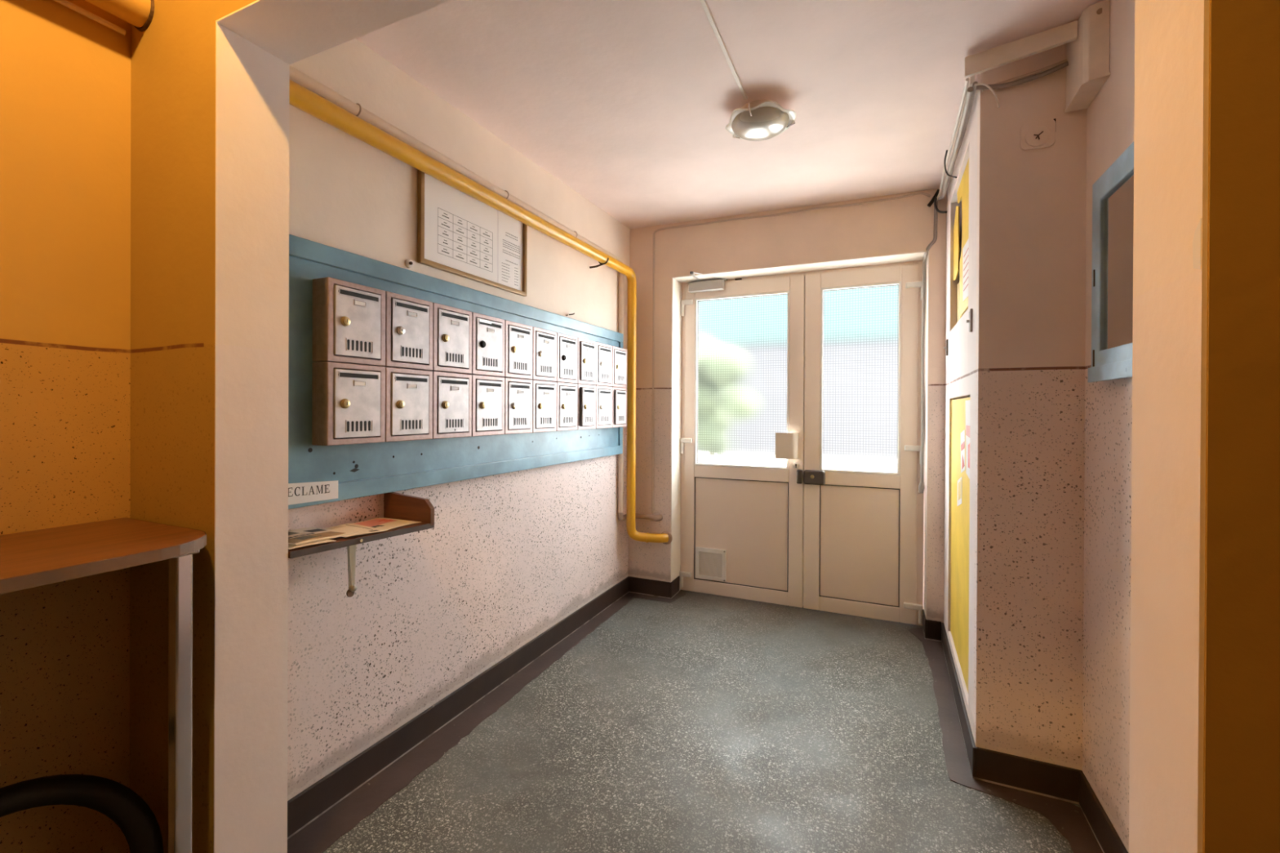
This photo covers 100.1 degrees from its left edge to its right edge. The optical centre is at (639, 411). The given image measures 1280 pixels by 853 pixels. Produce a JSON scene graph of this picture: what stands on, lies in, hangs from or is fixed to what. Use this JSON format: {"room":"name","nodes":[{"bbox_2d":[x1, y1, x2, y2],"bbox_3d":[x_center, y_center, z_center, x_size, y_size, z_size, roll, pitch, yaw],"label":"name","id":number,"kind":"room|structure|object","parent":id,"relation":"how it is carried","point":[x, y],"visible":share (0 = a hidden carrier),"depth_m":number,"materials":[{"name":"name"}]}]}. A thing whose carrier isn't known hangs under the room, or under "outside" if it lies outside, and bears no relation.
{"room":"apartment building entrance","nodes":[
{"label":"apartment building entrance","id":0,"kind":"room"},
{"bbox_2d":[0,0,131,852],"bbox_3d":[-2.151,-0.260,-0.196,0.200,3.100,3.582,0,0,24],"label":"wall","id":1,"kind":"structure","parent":0,"point":[65,74],"depth_m":1.28,"materials":[{"name":"paint"}]},
{"bbox_2d":[53,0,125,35],"bbox_3d":[-2.004,-0.963,-0.163,0.014,0.022,3.362,0,0,24],"label":"pipe","id":2,"kind":"object","parent":1,"relation":"attached to","point":[64,2],"visible":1,"depth_m":1.31,"materials":[{"name":"metal"}]},
{"bbox_2d":[85,0,154,31],"bbox_3d":[-1.954,-1.015,-0.169,0.095,0.100,3.392,0,0,24],"label":"pipe","id":3,"kind":"object","parent":1,"relation":"attached to","point":[139,13],"visible":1,"depth_m":1.33,"materials":[{"name":"metal"}]},
{"bbox_2d":[129,0,289,852],"bbox_3d":[-1.237,-0.260,1.450,0.627,3.100,0.168,0,0,24],"label":"wall","id":4,"kind":"structure","parent":0,"point":[210,106],"depth_m":1.32,"materials":[{"name":"paint"}]},
{"bbox_2d":[215,0,450,64],"bbox_3d":[-0.164,-1.351,0.969,1.717,0.906,0.168,0,0,24],"label":"lintel","id":5,"kind":"object","parent":4,"relation":"attached to","point":[292,31],"visible":1,"depth_m":1.24,"materials":[{"name":"paint"}]},
{"bbox_2d":[287,38,630,800],"bbox_3d":[-0.628,-0.061,2.831,0.200,2.700,2.850,0,0,24],"label":"wall","id":6,"kind":"structure","parent":0,"point":[505,558],"depth_m":2.11,"materials":[{"name":"paint"}]},
{"bbox_2d":[288,492,434,597],"bbox_3d":[-0.913,0.421,1.675,0.227,0.260,0.497,0,0,24],"label":"shelf","id":7,"kind":"object","parent":6,"relation":"attached to","point":[400,506],"visible":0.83,"depth_m":1.76,"materials":[{"name":"brown wood"}]},
{"bbox_2d":[288,538,336,549],"bbox_3d":[-0.975,0.365,1.508,0.185,0.007,0.130,0,0,27],"label":"leaflet","id":8,"kind":"object","parent":7,"relation":"on","point":[290,546],"visible":0.25,"depth_m":1.47,"materials":[{"name":"beige paper"}]},
{"bbox_2d":[288,527,358,545],"bbox_3d":[-0.978,0.363,1.563,0.190,0.011,0.200,0,0,19],"label":"leaflet","id":9,"kind":"object","parent":7,"relation":"on","point":[302,535],"visible":0.83,"depth_m":1.57,"materials":[{"name":"grey paper"}]},
{"bbox_2d":[288,532,297,535],"bbox_3d":[-1.048,0.360,1.543,0.060,0.002,0.109,0,0,24],"label":"print","id":10,"kind":"object","parent":9,"relation":"on","point":[289,533],"depth_m":1.57},
{"bbox_2d":[288,533,312,538],"bbox_3d":[-0.998,0.361,1.534,0.038,0.003,0.110,0,0,19],"label":"print","id":11,"kind":"object","parent":9,"relation":"on","point":[295,535],"depth_m":1.56},
{"bbox_2d":[294,535,319,539],"bbox_3d":[-0.950,0.361,1.527,0.042,0.003,0.053,0,0,24],"label":"print","id":12,"kind":"object","parent":9,"relation":"on","point":[301,537],"depth_m":1.53},
{"bbox_2d":[303,528,326,532],"bbox_3d":[-0.989,0.364,1.631,0.038,0.005,0.050,0,0,19],"label":"print","id":13,"kind":"object","parent":9,"relation":"on","point":[308,530],"depth_m":1.63,"materials":[{"name":"grey paper"}]},
{"bbox_2d":[288,531,344,543],"bbox_3d":[-0.940,0.362,1.542,0.076,0.008,0.170,0,0,24],"label":"print","id":14,"kind":"object","parent":9,"relation":"on","point":[304,538],"depth_m":1.54},
{"bbox_2d":[323,523,387,537],"bbox_3d":[-0.910,0.371,1.670,0.190,0.009,0.140,0,0,28],"label":"leaflet","id":15,"kind":"object","parent":7,"relation":"on","point":[362,530],"visible":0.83,"depth_m":1.69,"materials":[{"name":"grey paper"}]},
{"bbox_2d":[325,525,343,529],"bbox_3d":[-0.977,0.370,1.685,0.029,0.002,0.091,0,0,28],"label":"print","id":16,"kind":"object","parent":15,"relation":"on","point":[335,527],"depth_m":1.70},
{"bbox_2d":[352,517,421,529],"bbox_3d":[-0.867,0.378,1.799,0.185,0.010,0.165,0,0,18],"label":"leaflet","id":17,"kind":"object","parent":7,"relation":"on","point":[379,522],"visible":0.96,"depth_m":1.81,"materials":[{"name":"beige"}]},
{"bbox_2d":[352,518,398,526],"bbox_3d":[-0.903,0.376,1.808,0.106,0.005,0.145,0,0,24],"label":"print","id":18,"kind":"object","parent":17,"relation":"on","point":[375,522],"depth_m":1.82,"materials":[{"name":"red"}]},
{"bbox_2d":[404,258,413,267],"bbox_3d":[-0.866,-0.556,2.018,0.022,0.032,0.032,0,0,24],"label":"wall anchor","id":19,"kind":"object","parent":6,"relation":"attached to","point":[408,263],"visible":1,"depth_m":2.01,"materials":[{"name":"beige metal"}]},
{"bbox_2d":[288,234,622,509],"bbox_3d":[-0.615,-0.117,2.565,0.040,0.812,2.365,0,0,24],"label":"board","id":20,"kind":"object","parent":6,"relation":"attached to","point":[363,469],"visible":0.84,"depth_m":1.96,"materials":[{"name":"blue paint"}]},
{"bbox_2d":[288,480,337,505],"bbox_3d":[-1.023,0.244,1.605,0.002,0.073,0.259,0,0,24],"label":"sign","id":21,"kind":"object","parent":20,"relation":"attached to","point":[303,492],"visible":0.67,"depth_m":1.64,"materials":[{"name":"white"}]},
{"bbox_2d":[311,361,385,445],"bbox_3d":[-0.932,-0.022,1.733,0.086,0.256,0.208,0,0,24],"label":"mailbox","id":22,"kind":"object","parent":20,"relation":"attached to","point":[348,400],"visible":1,"depth_m":1.68,"materials":[{"name":"grey metal"}]},
{"bbox_2d":[312,276,385,366],"bbox_3d":[-0.930,-0.280,1.732,0.086,0.256,0.208,0,0,24],"label":"mailbox","id":23,"kind":"object","parent":20,"relation":"attached to","point":[348,318],"visible":0.95,"depth_m":1.68,"materials":[{"name":"grey metal"}]},
{"bbox_2d":[384,367,432,442],"bbox_3d":[-0.845,-0.022,1.926,0.086,0.256,0.208,0,0,24],"label":"mailbox","id":24,"kind":"object","parent":20,"relation":"attached to","point":[408,392],"visible":0.9,"depth_m":1.90,"materials":[{"name":"grey metal"}]},
{"bbox_2d":[384,291,432,370],"bbox_3d":[-0.844,-0.280,1.925,0.086,0.256,0.208,0,0,24],"label":"mailbox","id":25,"kind":"object","parent":20,"relation":"attached to","point":[408,320],"visible":0.89,"depth_m":1.90,"materials":[{"name":"grey metal"}]},
{"bbox_2d":[431,302,471,373],"bbox_3d":[-0.758,-0.280,2.118,0.086,0.256,0.208,0,0,24],"label":"mailbox","id":26,"kind":"object","parent":20,"relation":"attached to","point":[451,326],"visible":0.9,"depth_m":2.09,"materials":[{"name":"grey metal"}]},
{"bbox_2d":[432,371,471,439],"bbox_3d":[-0.759,-0.023,2.119,0.086,0.256,0.208,0,0,24],"label":"mailbox","id":27,"kind":"object","parent":20,"relation":"attached to","point":[451,392],"visible":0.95,"depth_m":2.09,"materials":[{"name":"grey metal"}]},
{"bbox_2d":[469,311,505,377],"bbox_3d":[-0.672,-0.280,2.311,0.086,0.256,0.208,0,0,24],"label":"mailbox","id":28,"kind":"object","parent":20,"relation":"attached to","point":[487,331],"visible":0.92,"depth_m":2.28,"materials":[{"name":"grey metal"}]},
{"bbox_2d":[471,374,504,436],"bbox_3d":[-0.673,-0.023,2.312,0.086,0.256,0.208,0,0,24],"label":"mailbox","id":29,"kind":"object","parent":20,"relation":"attached to","point":[487,392],"visible":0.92,"depth_m":2.29,"materials":[{"name":"grey metal"}]},
{"bbox_2d":[504,377,533,434],"bbox_3d":[-0.587,-0.023,2.505,0.086,0.256,0.208,0,0,24],"label":"mailbox","id":30,"kind":"object","parent":20,"relation":"attached to","point":[517,392],"visible":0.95,"depth_m":2.48,"materials":[{"name":"grey metal"}]},
{"bbox_2d":[504,320,533,379],"bbox_3d":[-0.585,-0.280,2.504,0.086,0.256,0.208,0,0,24],"label":"mailbox","id":31,"kind":"object","parent":20,"relation":"attached to","point":[518,337],"visible":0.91,"depth_m":2.48,"materials":[{"name":"grey metal"}]},
{"bbox_2d":[532,379,556,432],"bbox_3d":[-0.500,-0.023,2.698,0.086,0.256,0.208,0,0,24],"label":"mailbox","id":32,"kind":"object","parent":20,"relation":"attached to","point":[544,393],"visible":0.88,"depth_m":2.67,"materials":[{"name":"grey metal"}]},
{"bbox_2d":[532,326,556,382],"bbox_3d":[-0.499,-0.281,2.697,0.086,0.256,0.208,0,0,24],"label":"mailbox","id":33,"kind":"object","parent":20,"relation":"attached to","point":[544,341],"visible":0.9,"depth_m":2.67,"materials":[{"name":"grey metal"}]},
{"bbox_2d":[555,332,577,383],"bbox_3d":[-0.413,-0.281,2.890,0.086,0.256,0.208,0,0,24],"label":"mailbox","id":34,"kind":"object","parent":20,"relation":"attached to","point":[566,345],"visible":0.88,"depth_m":2.87,"materials":[{"name":"grey metal"}]},
{"bbox_2d":[556,382,577,431],"bbox_3d":[-0.414,-0.023,2.890,0.086,0.256,0.208,0,0,24],"label":"mailbox","id":35,"kind":"object","parent":20,"relation":"attached to","point":[566,393],"visible":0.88,"depth_m":2.87,"materials":[{"name":"grey metal"}]},
{"bbox_2d":[577,383,595,430],"bbox_3d":[-0.323,-0.023,3.081,0.097,0.256,0.208,0,0,24],"label":"mailbox","id":36,"kind":"object","parent":20,"relation":"attached to","point":[586,420],"visible":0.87,"depth_m":3.06,"materials":[{"name":"grey metal"}]},
{"bbox_2d":[577,337,595,385],"bbox_3d":[-0.325,-0.281,3.082,0.090,0.256,0.208,0,0,24],"label":"mailbox","id":37,"kind":"object","parent":20,"relation":"attached to","point":[586,348],"visible":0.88,"depth_m":3.06,"materials":[{"name":"grey metal"}]},
{"bbox_2d":[595,385,612,428],"bbox_3d":[-0.242,-0.024,3.276,0.086,0.256,0.208,0,0,24],"label":"mailbox","id":38,"kind":"object","parent":20,"relation":"attached to","point":[603,393],"visible":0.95,"depth_m":3.25,"materials":[{"name":"grey metal"}]},
{"bbox_2d":[595,342,612,386],"bbox_3d":[-0.241,-0.281,3.276,0.086,0.256,0.208,0,0,24],"label":"mailbox","id":39,"kind":"object","parent":20,"relation":"attached to","point":[603,352],"visible":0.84,"depth_m":3.25,"materials":[{"name":"grey metal"}]},
{"bbox_2d":[612,386,626,427],"bbox_3d":[-0.152,-0.024,3.468,0.094,0.256,0.208,0,0,24],"label":"mailbox","id":40,"kind":"object","parent":20,"relation":"attached to","point":[619,395],"visible":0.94,"depth_m":3.44,"materials":[{"name":"grey metal"}]},
{"bbox_2d":[612,346,626,387],"bbox_3d":[-0.154,-0.281,3.469,0.086,0.256,0.208,0,0,24],"label":"mailbox","id":41,"kind":"object","parent":20,"relation":"attached to","point":[619,355],"visible":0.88,"depth_m":3.44,"materials":[{"name":"grey metal"}]},
{"bbox_2d":[287,576,629,839],"bbox_3d":[-0.598,1.233,2.654,0.012,0.112,2.550,0,0,24],"label":"baseboard","id":42,"kind":"structure","parent":6,"relation":"attached to","point":[316,800],"depth_m":2.10,"materials":[{"name":"brown paint"}]},
{"bbox_2d":[287,592,634,852],"bbox_3d":[-0.532,1.288,2.618,0.140,0.002,2.538,0,0,24],"label":"floor border","id":43,"kind":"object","parent":6,"relation":"attached to","point":[320,834],"depth_m":1.97,"materials":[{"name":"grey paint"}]},
{"bbox_2d":[417,168,527,296],"bbox_3d":[-0.709,-0.773,2.365,0.021,0.406,0.679,0,0,24],"label":"framed notice","id":44,"kind":"object","parent":6,"relation":"attached to","point":[460,234],"visible":0.99,"depth_m":2.31,"materials":[{"name":"white paper"}]},
{"bbox_2d":[289,65,662,521],"bbox_3d":[-0.478,-0.135,2.595,0.259,1.794,2.582,0,0,24],"label":"pipe","id":45,"kind":"object","parent":6,"relation":"attached to","point":[297,76],"visible":0.63,"depth_m":2.20,"materials":[{"name":"metal"}]},
{"bbox_2d":[289,79,672,544],"bbox_3d":[-0.522,-0.024,2.628,0.285,1.891,2.602,0,0,29],"label":"gas pipe","id":46,"kind":"object","parent":6,"relation":"attached to","point":[302,98],"visible":0.98,"depth_m":2.38,"materials":[{"name":"yellow metal"}]},
{"bbox_2d":[479,319,491,324],"bbox_3d":[-0.654,-0.378,2.268,0.001,0.009,0.075,0,0,24],"label":"name label","id":47,"kind":"object","parent":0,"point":[481,321],"depth_m":2.27,"materials":[{"name":"white paper"}]},
{"bbox_2d":[323,589,1084,852],"bbox_3d":[0.107,1.359,0.450,4.100,0.120,6.600,0,0,24],"label":"floor","id":48,"kind":"structure","parent":0,"point":[695,722],"depth_m":1.99,"materials":[{"name":"stone"}]},
{"bbox_2d":[0,773,164,852],"bbox_3d":[-1.268,1.035,1.058,0.217,0.499,0.528,0,0,24],"label":"tyre","id":49,"kind":"object","parent":48,"relation":"on","point":[139,824],"visible":1,"depth_m":1.22,"materials":[{"name":"black rubber"}]},
{"bbox_2d":[0,517,206,852],"bbox_3d":[-1.446,0.784,0.580,0.461,1.014,1.571,0,0,24],"label":"table","id":50,"kind":"object","parent":48,"relation":"on","point":[43,557],"depth_m":1.15,"materials":[{"name":"brown wood"}]},
{"bbox_2d":[355,0,1103,228],"bbox_3d":[0.586,-1.333,2.342,2.800,0.241,3.050,0,0,24],"label":"ceiling","id":51,"kind":"structure","parent":0,"point":[629,104],"depth_m":2.05,"materials":[{"name":"paint"}]},
{"bbox_2d":[699,0,747,99],"bbox_3d":[0.173,-1.238,1.582,0.014,0.027,1.225,0,0,24],"label":"cable","id":52,"kind":"object","parent":51,"relation":"attached to","point":[704,3],"visible":1,"depth_m":1.82,"materials":[{"name":"beige plastic"}]},
{"bbox_2d":[725,99,795,141],"bbox_3d":[0.499,-1.204,2.234,0.292,0.100,0.278,0,0,24],"label":"ceiling lamp","id":53,"kind":"object","parent":51,"relation":"attached to","point":[757,120],"visible":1,"depth_m":2.18,"materials":[{"name":"white glass"}]},
{"bbox_2d":[628,187,946,638],"bbox_3d":[1.171,-0.054,3.424,2.600,2.700,0.300,0,0,24],"label":"wall","id":54,"kind":"structure","parent":0,"point":[902,225],"depth_m":3.45,"materials":[{"name":"paint"}]},
{"bbox_2d":[629,576,679,599],"bbox_3d":[0.103,1.233,3.818,0.319,0.112,0.172,0,0,24],"label":"baseboard","id":55,"kind":"structure","parent":54,"relation":"attached to","point":[664,589],"depth_m":3.74,"materials":[{"name":"brown paint"}]},
{"bbox_2d":[630,591,685,603],"bbox_3d":[0.114,1.288,3.772,0.378,0.002,0.247,0,0,24],"label":"floor edge","id":56,"kind":"structure","parent":54,"relation":"attached to","point":[679,594],"depth_m":3.71,"materials":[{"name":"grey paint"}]},
{"bbox_2d":[680,271,804,608],"bbox_3d":[0.641,0.182,3.588,0.847,2.213,0.312,0,0,24],"label":"door","id":57,"kind":"structure","parent":54,"relation":"in","point":[744,440],"depth_m":3.68,"materials":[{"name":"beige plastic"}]},
{"bbox_2d":[695,546,726,582],"bbox_3d":[0.497,1.075,3.768,0.220,0.217,0.019,0,0,24],"label":"vent","id":58,"kind":"object","parent":57,"relation":"attached to","point":[710,562],"depth_m":3.76,"materials":[{"name":"white plastic"}]},
{"bbox_2d":[651,191,931,513],"bbox_3d":[0.863,-0.272,3.387,1.711,1.983,0.019,0,0,24],"label":"cable","id":59,"kind":"object","parent":54,"relation":"attached to","point":[917,193],"visible":1,"depth_m":3.73,"materials":[{"name":"beige plastic"}]},
{"bbox_2d":[671,251,928,626],"bbox_3d":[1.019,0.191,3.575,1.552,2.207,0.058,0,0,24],"label":"door frame","id":60,"kind":"structure","parent":54,"relation":"attached to","point":[920,496],"depth_m":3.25,"materials":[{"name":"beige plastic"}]},
{"bbox_2d":[803,262,923,625],"bbox_3d":[1.385,0.198,3.377,0.712,2.189,0.104,0,0,24],"label":"door","id":61,"kind":"structure","parent":54,"relation":"in","point":[861,448],"depth_m":3.38,"materials":[{"name":"beige plastic"}]},
{"bbox_2d":[927,189,939,206],"bbox_3d":[1.649,-1.194,3.006,0.028,0.087,0.070,0,0,-44],"label":"cable","id":62,"kind":"object","parent":54,"relation":"attached to","point":[932,200],"visible":0.9,"depth_m":3.01,"materials":[{"name":"black plastic"}]},
{"bbox_2d":[943,43,1087,770],"bbox_3d":[1.585,-0.009,2.398,0.302,2.620,1.234,0,0,24],"label":"wall","id":63,"kind":"structure","parent":0,"point":[1020,366],"depth_m":1.84,"materials":[{"name":"paint"}]},
{"bbox_2d":[918,200,937,493],"bbox_3d":[1.655,-0.358,3.103,0.052,1.686,0.169,0,0,4],"label":"cable","id":64,"kind":"object","parent":63,"relation":"attached to","point":[921,486],"visible":1,"depth_m":3.16,"materials":[{"name":"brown plastic"}]},
{"bbox_2d":[933,194,946,213],"bbox_3d":[1.659,-1.151,2.960,0.030,0.142,0.078,0,0,-6],"label":"cable","id":65,"kind":"object","parent":63,"relation":"attached to","point":[935,197],"visible":0.98,"depth_m":2.98,"materials":[{"name":"black plastic"}]},
{"bbox_2d":[943,338,947,355],"bbox_3d":[1.654,-0.343,2.899,0.018,0.089,0.036,0,0,24],"label":"hook","id":66,"kind":"object","parent":63,"relation":"attached to","point":[946,347],"visible":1,"depth_m":2.88,"materials":[{"name":"metal"}]},
{"bbox_2d":[922,609,976,779],"bbox_3d":[1.440,1.243,2.551,0.096,0.112,1.416,0,0,25],"label":"baseboard","id":67,"kind":"structure","parent":63,"relation":"attached to","point":[971,748],"depth_m":2.38,"materials":[{"name":"brown paint"}]},
{"bbox_2d":[943,150,956,177],"bbox_3d":[1.382,-1.105,2.397,0.025,0.195,0.166,0,0,17],"label":"cable","id":68,"kind":"object","parent":63,"relation":"attached to","point":[946,152],"visible":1,"depth_m":2.42,"materials":[{"name":"black plastic"}]},
{"bbox_2d":[936,77,969,201],"bbox_3d":[1.417,-1.188,2.452,0.032,0.048,1.238,0,0,24],"label":"cable","id":69,"kind":"object","parent":63,"relation":"attached to","point":[966,85],"visible":0.94,"depth_m":2.25,"materials":[{"name":"beige plastic"}]},
{"bbox_2d":[937,86,973,200],"bbox_3d":[1.428,-1.158,2.452,0.031,0.085,1.227,0,0,25],"label":"cable","id":70,"kind":"object","parent":63,"relation":"attached to","point":[970,90],"visible":0.98,"depth_m":2.21,"materials":[{"name":"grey plastic"}]},
{"bbox_2d":[950,396,970,692],"bbox_3d":[1.462,0.542,2.433,0.018,1.199,0.776,0,0,25],"label":"access door","id":71,"kind":"structure","parent":63,"relation":"in","point":[960,514],"depth_m":2.44,"materials":[{"name":"metal"}]},
{"bbox_2d":[957,476,962,506],"bbox_3d":[1.463,0.370,2.455,0.001,0.160,0.170,0,0,25],"label":"sticker","id":72,"kind":"object","parent":71,"relation":"attached to","point":[960,480],"visible":1,"depth_m":2.45,"materials":[{"name":"paper"}]},
{"bbox_2d":[960,429,964,473],"bbox_3d":[1.420,0.180,2.359,0.001,0.200,0.160,0,0,25],"label":"sticker","id":73,"kind":"object","parent":71,"relation":"attached to","point":[962,433],"visible":1,"depth_m":2.35,"materials":[{"name":"white paper"}]},
{"bbox_2d":[960,442,964,451],"bbox_3d":[1.420,0.155,2.360,0.001,0.050,0.120,0,0,25],"label":"print","id":74,"kind":"object","parent":73,"relation":"attached to","point":[962,443],"depth_m":2.36,"materials":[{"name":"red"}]},
{"bbox_2d":[961,455,964,469],"bbox_3d":[1.409,0.225,2.337,0.001,0.070,0.090,0,0,25],"label":"print","id":75,"kind":"object","parent":73,"relation":"attached to","point":[962,456],"depth_m":2.33,"materials":[{"name":"white paper"}]},
{"bbox_2d":[964,400,970,479],"bbox_3d":[1.344,0.117,2.196,0.001,0.325,0.200,0,0,25],"label":"sticker","id":76,"kind":"object","parent":71,"relation":"attached to","point":[966,402],"visible":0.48,"depth_m":2.21,"materials":[{"name":"white paper"}]},
{"bbox_2d":[965,425,969,437],"bbox_3d":[1.340,0.085,2.187,0.001,0.050,0.160,0,0,25],"label":"print","id":77,"kind":"object","parent":76,"relation":"attached to","point":[967,427],"depth_m":2.21,"materials":[{"name":"red"}]},
{"bbox_2d":[968,443,969,468],"bbox_3d":[1.327,0.175,2.160,0.001,0.110,0.080,0,0,25],"label":"print","id":78,"kind":"object","parent":76,"relation":"attached to","point":[968,443],"depth_m":2.17,"materials":[{"name":"red"}]},
{"bbox_2d":[953,158,968,322],"bbox_3d":[1.518,-0.748,2.471,0.068,0.665,0.745,0,0,25],"label":"poster","id":79,"kind":"object","parent":63,"relation":"attached to","point":[962,193],"visible":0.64,"depth_m":2.46,"materials":[{"name":"yellow paper"}]},
{"bbox_2d":[962,240,968,300],"bbox_3d":[1.392,-0.603,2.286,0.001,0.255,0.275,0,0,25],"label":"paper notice","id":80,"kind":"object","parent":79,"relation":"attached to","point":[965,250],"visible":0.64,"depth_m":2.32,"materials":[{"name":"white paper"}]},
{"bbox_2d":[946,81,977,189],"bbox_3d":[1.435,-1.176,2.437,0.022,0.064,1.206,0,0,25],"label":"cable","id":81,"kind":"object","parent":63,"relation":"attached to","point":[974,82],"visible":0.37,"depth_m":2.11,"materials":[{"name":"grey plastic"}]},
{"bbox_2d":[966,308,972,332],"bbox_3d":[1.261,-0.345,2.053,0.018,0.089,0.036,0,0,24],"label":"handle","id":82,"kind":"object","parent":63,"relation":"attached to","point":[970,321],"visible":1,"depth_m":2.04,"materials":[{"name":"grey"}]},
{"bbox_2d":[974,82,999,107],"bbox_3d":[1.203,-1.094,1.857,0.077,0.099,0.012,0,0,24],"label":"cable","id":83,"kind":"object","parent":63,"relation":"attached to","point":[990,88],"visible":1,"depth_m":1.85,"materials":[{"name":"beige plastic"}]},
{"bbox_2d":[908,627,1102,852],"bbox_3d":[1.283,1.299,1.901,0.369,0.002,2.734,0,0,11],"label":"floor border","id":84,"kind":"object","parent":63,"relation":"attached to","point":[1068,819],"depth_m":1.89,"materials":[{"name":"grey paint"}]},
{"bbox_2d":[946,20,1077,170],"bbox_3d":[1.450,-1.208,2.221,0.293,0.086,1.067,0,0,24],"label":"duct","id":85,"kind":"object","parent":63,"relation":"attached to","point":[988,60],"visible":0.75,"depth_m":1.77,"materials":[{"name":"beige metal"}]},
{"bbox_2d":[975,60,1068,89],"bbox_3d":[1.296,-1.135,1.827,0.262,0.040,0.025,0,0,26],"label":"cable","id":86,"kind":"object","parent":63,"relation":"attached to","point":[1065,64],"visible":1,"depth_m":1.82,"materials":[{"name":"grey plastic"}]},
{"bbox_2d":[981,58,1066,92],"bbox_3d":[1.307,-1.143,1.831,0.240,0.049,0.017,0,0,26],"label":"cable","id":87,"kind":"object","parent":63,"relation":"attached to","point":[1051,66],"visible":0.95,"depth_m":1.82,"materials":[{"name":"beige plastic"}]},
{"bbox_2d":[976,746,1083,804],"bbox_3d":[1.325,1.245,1.833,0.302,0.112,0.012,0,0,24],"label":"baseboard","id":88,"kind":"structure","parent":63,"relation":"attached to","point":[1058,782],"depth_m":1.83,"materials":[{"name":"brown paint"}]},
{"bbox_2d":[1019,118,1056,151],"bbox_3d":[1.348,-0.938,1.813,0.100,0.092,0.026,0,0,24],"label":"junction cover","id":89,"kind":"object","parent":63,"relation":"attached to","point":[1041,134],"visible":1,"depth_m":1.81,"materials":[{"name":"paint"}]},
{"bbox_2d":[1064,0,1110,112],"bbox_3d":[1.406,-1.112,1.690,0.061,0.231,0.199,0,0,24],"label":"box","id":90,"kind":"object","parent":63,"relation":"attached to","point":[1087,56],"visible":0.97,"depth_m":1.63,"materials":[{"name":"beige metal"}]},
{"bbox_2d":[1082,0,1135,852],"bbox_3d":[1.550,-0.048,1.765,0.150,2.700,3.020,0,0,24],"label":"wall","id":91,"kind":"structure","parent":0,"point":[1111,113],"depth_m":1.58,"materials":[{"name":"paint"}]},
{"bbox_2d":[1079,772,1128,852],"bbox_3d":[1.189,1.246,1.173,0.012,0.112,1.304,0,0,24],"label":"baseboard","id":92,"kind":"structure","parent":91,"relation":"attached to","point":[1108,840],"depth_m":1.61,"materials":[{"name":"brown paint"}]},
{"bbox_2d":[1088,141,1133,382],"bbox_3d":[1.268,-0.387,1.362,0.040,0.601,0.583,0,0,24],"label":"window","id":93,"kind":"structure","parent":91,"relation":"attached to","point":[1113,193],"depth_m":1.49,"materials":[{"name":"blue paint"}]},
{"bbox_2d":[1128,0,1279,852],"bbox_3d":[1.373,-0.244,0.283,1.670,3.100,0.168,0,0,24],"label":"wall","id":94,"kind":"structure","parent":0,"point":[1204,773],"depth_m":0.55,"materials":[{"name":"paint"}]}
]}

